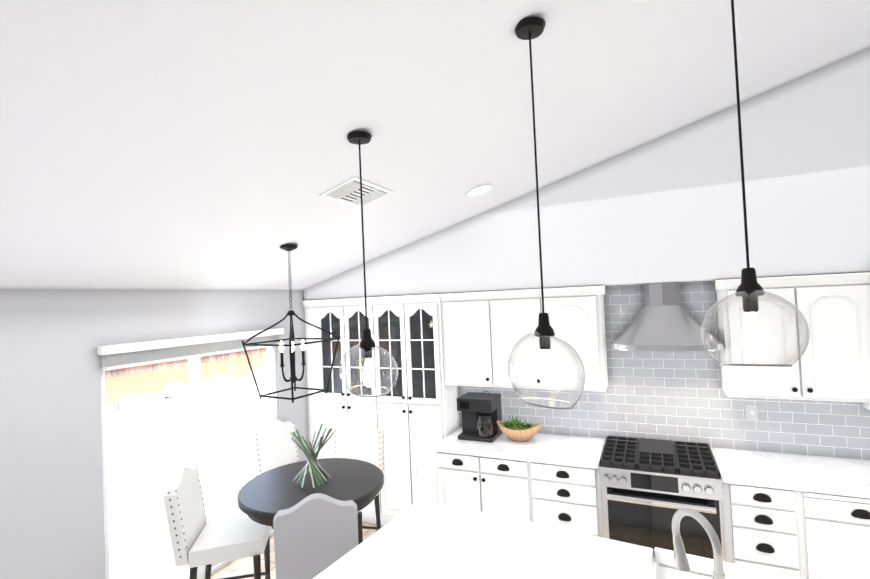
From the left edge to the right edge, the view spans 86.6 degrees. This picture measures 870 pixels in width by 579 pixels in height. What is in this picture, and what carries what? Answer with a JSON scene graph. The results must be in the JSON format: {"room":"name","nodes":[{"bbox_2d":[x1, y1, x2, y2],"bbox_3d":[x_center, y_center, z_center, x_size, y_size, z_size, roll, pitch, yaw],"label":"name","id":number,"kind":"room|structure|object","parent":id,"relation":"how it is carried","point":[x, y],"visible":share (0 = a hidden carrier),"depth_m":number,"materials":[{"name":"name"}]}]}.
{"room":"kitchen","nodes":[
{"label":"kitchen","id":0,"kind":"room"},
{"bbox_2d":[0,289,309,578],"bbox_3d":[-2.633,0.828,2.320,0.140,3.000,6.600,-3,-2,25],"label":"wall","id":1,"kind":"structure","parent":0,"point":[51,496],"depth_m":2.90,"materials":[{"name":"grey paint"}]},
{"bbox_2d":[100,335,277,578],"bbox_3d":[-1.908,1.363,3.806,0.070,1.940,1.610,-3,-2,25],"label":"sliding door","id":2,"kind":"structure","parent":1,"relation":"in","point":[195,411],"depth_m":3.71,"materials":[{"name":"white glass"}]},
{"bbox_2d":[97,328,283,369],"bbox_3d":[-1.855,0.458,3.785,0.067,0.160,1.650,-3,-2,25],"label":"window blinds","id":3,"kind":"object","parent":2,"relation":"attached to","point":[163,353],"visible":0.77,"depth_m":3.52,"materials":[{"name":"white"}]},
{"bbox_2d":[211,521,383,578],"bbox_3d":[1.143,2.174,0.560,8.250,0.100,6.600,-3,-2,25],"label":"floor","id":4,"kind":"structure","parent":0,"point":[240,566],"depth_m":3.88,"materials":[{"name":"wood"}]},
{"bbox_2d":[163,466,271,578],"bbox_3d":[-1.453,1.746,3.155,0.591,1.106,0.460,-2,-1,-11],"label":"dining chair","id":5,"kind":"object","parent":4,"relation":"on","point":[197,538],"visible":1,"depth_m":3.03,"materials":[{"name":"fabric"}]},
{"bbox_2d":[250,419,298,528],"bbox_3d":[-1.301,1.765,4.205,0.591,1.106,0.460,-3,-2,33],"label":"dining chair","id":6,"kind":"object","parent":4,"relation":"on","point":[273,444],"visible":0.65,"depth_m":4.28,"materials":[{"name":"fabric"}]},
{"bbox_2d":[237,458,383,526],"bbox_3d":[-0.846,1.820,3.272,1.000,0.910,1.000,-3,-2,25],"label":"dining table","id":7,"kind":"object","parent":4,"relation":"on","point":[264,498],"visible":0.62,"depth_m":3.19,"materials":[{"name":"black wood"}]},
{"bbox_2d":[290,424,333,487],"bbox_3d":[-0.875,1.175,3.290,0.316,0.370,0.282,-3,-2,25],"label":"sticks","id":8,"kind":"object","parent":7,"relation":"on","point":[312,461],"visible":0.96,"depth_m":3.25,"materials":[{"name":"green plant"}]},
{"bbox_2d":[273,493,357,578],"bbox_3d":[-0.700,1.705,2.802,0.450,1.106,0.590,-2,-1,-14],"label":"dining chair","id":9,"kind":"object","parent":4,"relation":"on","point":[315,534],"visible":0.85,"depth_m":2.55,"materials":[{"name":"grey fabric"}]},
{"bbox_2d":[313,297,380,523],"bbox_3d":[-0.818,1.201,4.807,0.720,2.218,0.352,-3,-2,25],"label":"tall cabinet","id":10,"kind":"object","parent":4,"relation":"on","point":[337,409],"depth_m":4.69,"materials":[{"name":"white wood"}]},
{"bbox_2d":[334,420,383,544],"bbox_3d":[-0.712,1.732,3.874,0.460,1.106,0.591,-3,-1,13],"label":"dining chair","id":11,"kind":"object","parent":4,"relation":"on","point":[361,440],"visible":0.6,"depth_m":4.06,"materials":[{"name":"beige fabric"}]},
{"bbox_2d":[369,294,459,525],"bbox_3d":[-0.166,1.166,4.504,0.720,2.218,0.352,-3,-2,25],"label":"tall cabinet","id":12,"kind":"object","parent":4,"relation":"on","point":[413,414],"depth_m":4.35,"materials":[{"name":"white wood"}]},
{"bbox_2d":[434,451,529,521],"bbox_3d":[0.508,1.797,4.043,0.823,0.876,0.616,-3,-2,25],"label":"base cabinet","id":13,"kind":"object","parent":4,"relation":"on","point":[496,486],"depth_m":3.76,"materials":[{"name":"white wood"}]},
{"bbox_2d":[313,499,804,578],"bbox_3d":[0.560,1.509,1.686,2.330,1.332,1.500,-3,-2,30],"label":"kitchen island","id":14,"kind":"object","parent":4,"relation":"on","point":[422,539],"visible":1,"depth_m":2.21,"materials":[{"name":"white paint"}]},
{"bbox_2d":[634,556,804,578],"bbox_3d":[1.224,1.398,1.861,0.749,0.226,0.580,-3,-2,25],"label":"sink","id":15,"kind":"object","parent":14,"relation":"in","point":[661,568],"depth_m":2.16,"materials":[{"name":"white ceramic"}]},
{"bbox_2d":[671,507,789,578],"bbox_3d":[1.097,1.143,1.766,0.335,0.642,0.415,-3,-2,25],"label":"faucet","id":16,"kind":"object","parent":14,"relation":"on","point":[681,560],"depth_m":1.74,"materials":[{"name":"silver metal"}]},
{"bbox_2d":[526,461,602,536],"bbox_3d":[1.117,1.764,3.760,0.521,0.876,0.616,-3,-2,25],"label":"base cabinet","id":17,"kind":"object","parent":4,"relation":"on","point":[561,497],"depth_m":3.48,"materials":[{"name":"white wood"}]},
{"bbox_2d":[433,427,605,468],"bbox_3d":[0.721,1.325,3.937,1.343,0.045,0.633,-3,-2,25],"label":"countertop","id":18,"kind":"structure","parent":17,"relation":"on","point":[574,451],"depth_m":3.78,"materials":[{"name":"stone"}]},
{"bbox_2d":[457,391,501,442],"bbox_3d":[0.392,1.124,4.140,0.320,0.394,0.348,-3,-2,25],"label":"coffee maker","id":19,"kind":"object","parent":18,"relation":"on","point":[481,414],"visible":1,"depth_m":4.08,"materials":[{"name":"black plastic"}]},
{"bbox_2d":[497,415,540,441],"bbox_3d":[0.724,1.188,3.992,0.394,0.231,0.236,-3,-2,25],"label":"bowl","id":20,"kind":"object","parent":18,"relation":"on","point":[518,431],"visible":1,"depth_m":3.94,"materials":[{"name":"brown wood"}]},
{"bbox_2d":[599,436,724,561],"bbox_3d":[1.669,1.690,3.428,0.758,0.959,0.719,-3,-2,25],"label":"range","id":21,"kind":"object","parent":4,"relation":"on","point":[650,488],"visible":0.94,"depth_m":3.21,"materials":[{"name":"silver metal"}]},
{"bbox_2d":[722,483,801,577],"bbox_3d":[2.234,1.703,3.241,0.417,0.876,0.616,-3,-2,25],"label":"base cabinet","id":22,"kind":"object","parent":4,"relation":"on","point":[760,524],"depth_m":2.96,"materials":[{"name":"white wood"}]},
{"bbox_2d":[798,491,869,578],"bbox_3d":[3.027,1.660,2.873,1.333,0.876,0.616,-3,-2,25],"label":"base cabinet","id":23,"kind":"object","parent":4,"relation":"on","point":[806,535],"depth_m":2.81,"materials":[{"name":"white wood"}]},
{"bbox_2d":[710,447,869,498],"bbox_3d":[2.815,1.211,2.965,1.750,0.045,0.633,-3,-2,25],"label":"countertop","id":24,"kind":"structure","parent":23,"relation":"on","point":[850,477],"depth_m":3.06,"materials":[{"name":"stone"}]},
{"bbox_2d":[0,0,869,289],"bbox_3d":[0.988,-1.416,0.647,8.450,2.541,6.600,-3,-2,25],"label":"ceiling","id":25,"kind":"structure","parent":0,"point":[174,144],"depth_m":2.06,"materials":[{"name":"white paint"}]},
{"bbox_2d":[242,245,339,402],"bbox_3d":[-1.041,0.228,3.347,0.488,1.094,0.488,-3,-2,30],"label":"lantern chandelier","id":26,"kind":"object","parent":25,"relation":"hanging from","point":[291,345],"visible":1,"depth_m":3.31,"materials":[{"name":"black metal"}]},
{"bbox_2d":[319,176,392,207],"bbox_3d":[-0.468,-0.581,2.797,0.252,0.077,0.420,-3,-2,25],"label":"ceiling vent","id":27,"kind":"object","parent":25,"relation":"in","point":[347,192],"visible":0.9,"depth_m":2.76,"materials":[{"name":"white metal"}]},
{"bbox_2d":[339,131,397,396],"bbox_3d":[-0.328,-0.117,2.121,0.276,1.190,0.252,-3,-2,25],"label":"globe pendant light","id":28,"kind":"object","parent":25,"relation":"hanging from","point":[367,342],"visible":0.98,"depth_m":2.10,"materials":[{"name":"clear glass"}]},
{"bbox_2d":[467,184,491,196],"bbox_3d":[0.328,-0.731,3.410,0.190,0.064,0.196,-3,-2,25],"label":"recessed light","id":29,"kind":"object","parent":25,"relation":"in","point":[479,190],"visible":1,"depth_m":3.40,"materials":[{"name":"white"}]},
{"bbox_2d":[508,16,584,409],"bbox_3d":[0.382,-0.277,1.713,0.276,1.419,0.252,-3,-2,25],"label":"globe pendant light","id":30,"kind":"object","parent":25,"relation":"hanging from","point":[529,28],"visible":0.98,"depth_m":1.69,"materials":[{"name":"clear glass"}]},
{"bbox_2d":[700,0,809,366],"bbox_3d":[0.943,-0.476,1.427,0.277,1.444,0.268,-3,-2,25],"label":"globe pendant light","id":31,"kind":"object","parent":25,"relation":"hanging from","point":[749,290],"visible":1,"depth_m":1.40,"materials":[{"name":"clear glass"}]},
{"bbox_2d":[303,48,869,299],"bbox_3d":[2.265,-1.373,3.392,8.050,2.585,0.345,-3,-2,25],"label":"wall","id":32,"kind":"structure","parent":0,"point":[667,208],"depth_m":3.37,"materials":[{"name":"grey paint"}]},
{"bbox_2d":[458,280,869,459],"bbox_3d":[2.402,-0.461,3.580,8.250,5.200,0.120,-3,-2,25],"label":"tiled wall","id":33,"kind":"structure","parent":0,"point":[673,396],"depth_m":3.70,"materials":[{"name":"tile"}]},
{"bbox_2d":[439,291,490,386],"bbox_3d":[0.347,0.447,4.274,0.470,0.838,0.343,-3,-2,25],"label":"upper cabinet","id":34,"kind":"object","parent":33,"relation":"attached to","point":[484,333],"depth_m":4.12,"materials":[{"name":"white wood"}]},
{"bbox_2d":[487,286,607,391],"bbox_3d":[0.974,0.413,3.983,0.914,0.838,0.343,-3,-2,25],"label":"upper cabinet","id":35,"kind":"object","parent":33,"relation":"attached to","point":[576,314],"depth_m":3.80,"materials":[{"name":"white wood"}]},
{"bbox_2d":[547,396,555,408],"bbox_3d":[1.046,1.012,4.134,0.076,0.116,0.007,-3,-2,25],"label":"outlet","id":36,"kind":"object","parent":33,"relation":"attached to","point":[549,397],"depth_m":4.13,"materials":[{"name":"grey plastic"}]},
{"bbox_2d":[612,282,723,350],"bbox_3d":[1.750,0.200,3.537,0.760,0.500,0.497,-3,-2,25],"label":"range hood","id":37,"kind":"object","parent":33,"relation":"attached to","point":[664,320],"visible":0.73,"depth_m":3.46,"materials":[{"name":"silver metal"}]},
{"bbox_2d":[745,404,757,420],"bbox_3d":[2.404,0.934,3.503,0.076,0.116,0.008,-3,-2,25],"label":"outlet","id":38,"kind":"object","parent":33,"relation":"attached to","point":[751,412],"depth_m":3.50,"materials":[{"name":"grey plastic"}]},
{"bbox_2d":[715,272,869,402],"bbox_3d":[2.495,0.329,3.259,0.880,0.838,0.375,-3,-2,25],"label":"upper cabinet","id":39,"kind":"object","parent":33,"relation":"attached to","point":[832,363],"visible":0.85,"depth_m":3.09,"materials":[{"name":"white wood"}]},
{"bbox_2d":[863,403,869,409],"bbox_3d":[3.233,0.307,2.883,0.773,0.990,0.435,-3,-2,25],"label":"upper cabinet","id":40,"kind":"object","parent":33,"relation":"attached to","point":[866,405],"visible":0.07,"depth_m":3.17,"materials":[{"name":"white wood"}]},
{"label":"outside","id":41,"kind":"structure","parent":0,"visible":0},
{"bbox_2d":[108,433,253,578],"bbox_3d":[-3.522,2.591,4.049,3.100,0.240,20.000,-3,-2,25],"label":"patio","id":42,"kind":"structure","parent":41,"point":[142,488],"depth_m":5.26,"materials":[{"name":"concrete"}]},
{"bbox_2d":[105,353,268,483],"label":"window","id":43,"kind":"structure","parent":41,"point":[116,462],"depth_m":7.20,"materials":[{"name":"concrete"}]},
{"bbox_2d":[105,342,266,377],"bbox_3d":[-6.588,1.161,5.479,0.065,1.030,18.000,-3,-2,25],"label":"fence","id":44,"kind":"object","parent":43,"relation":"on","point":[130,370],"depth_m":8.81,"materials":[{"name":"brown wood"}]}
]}

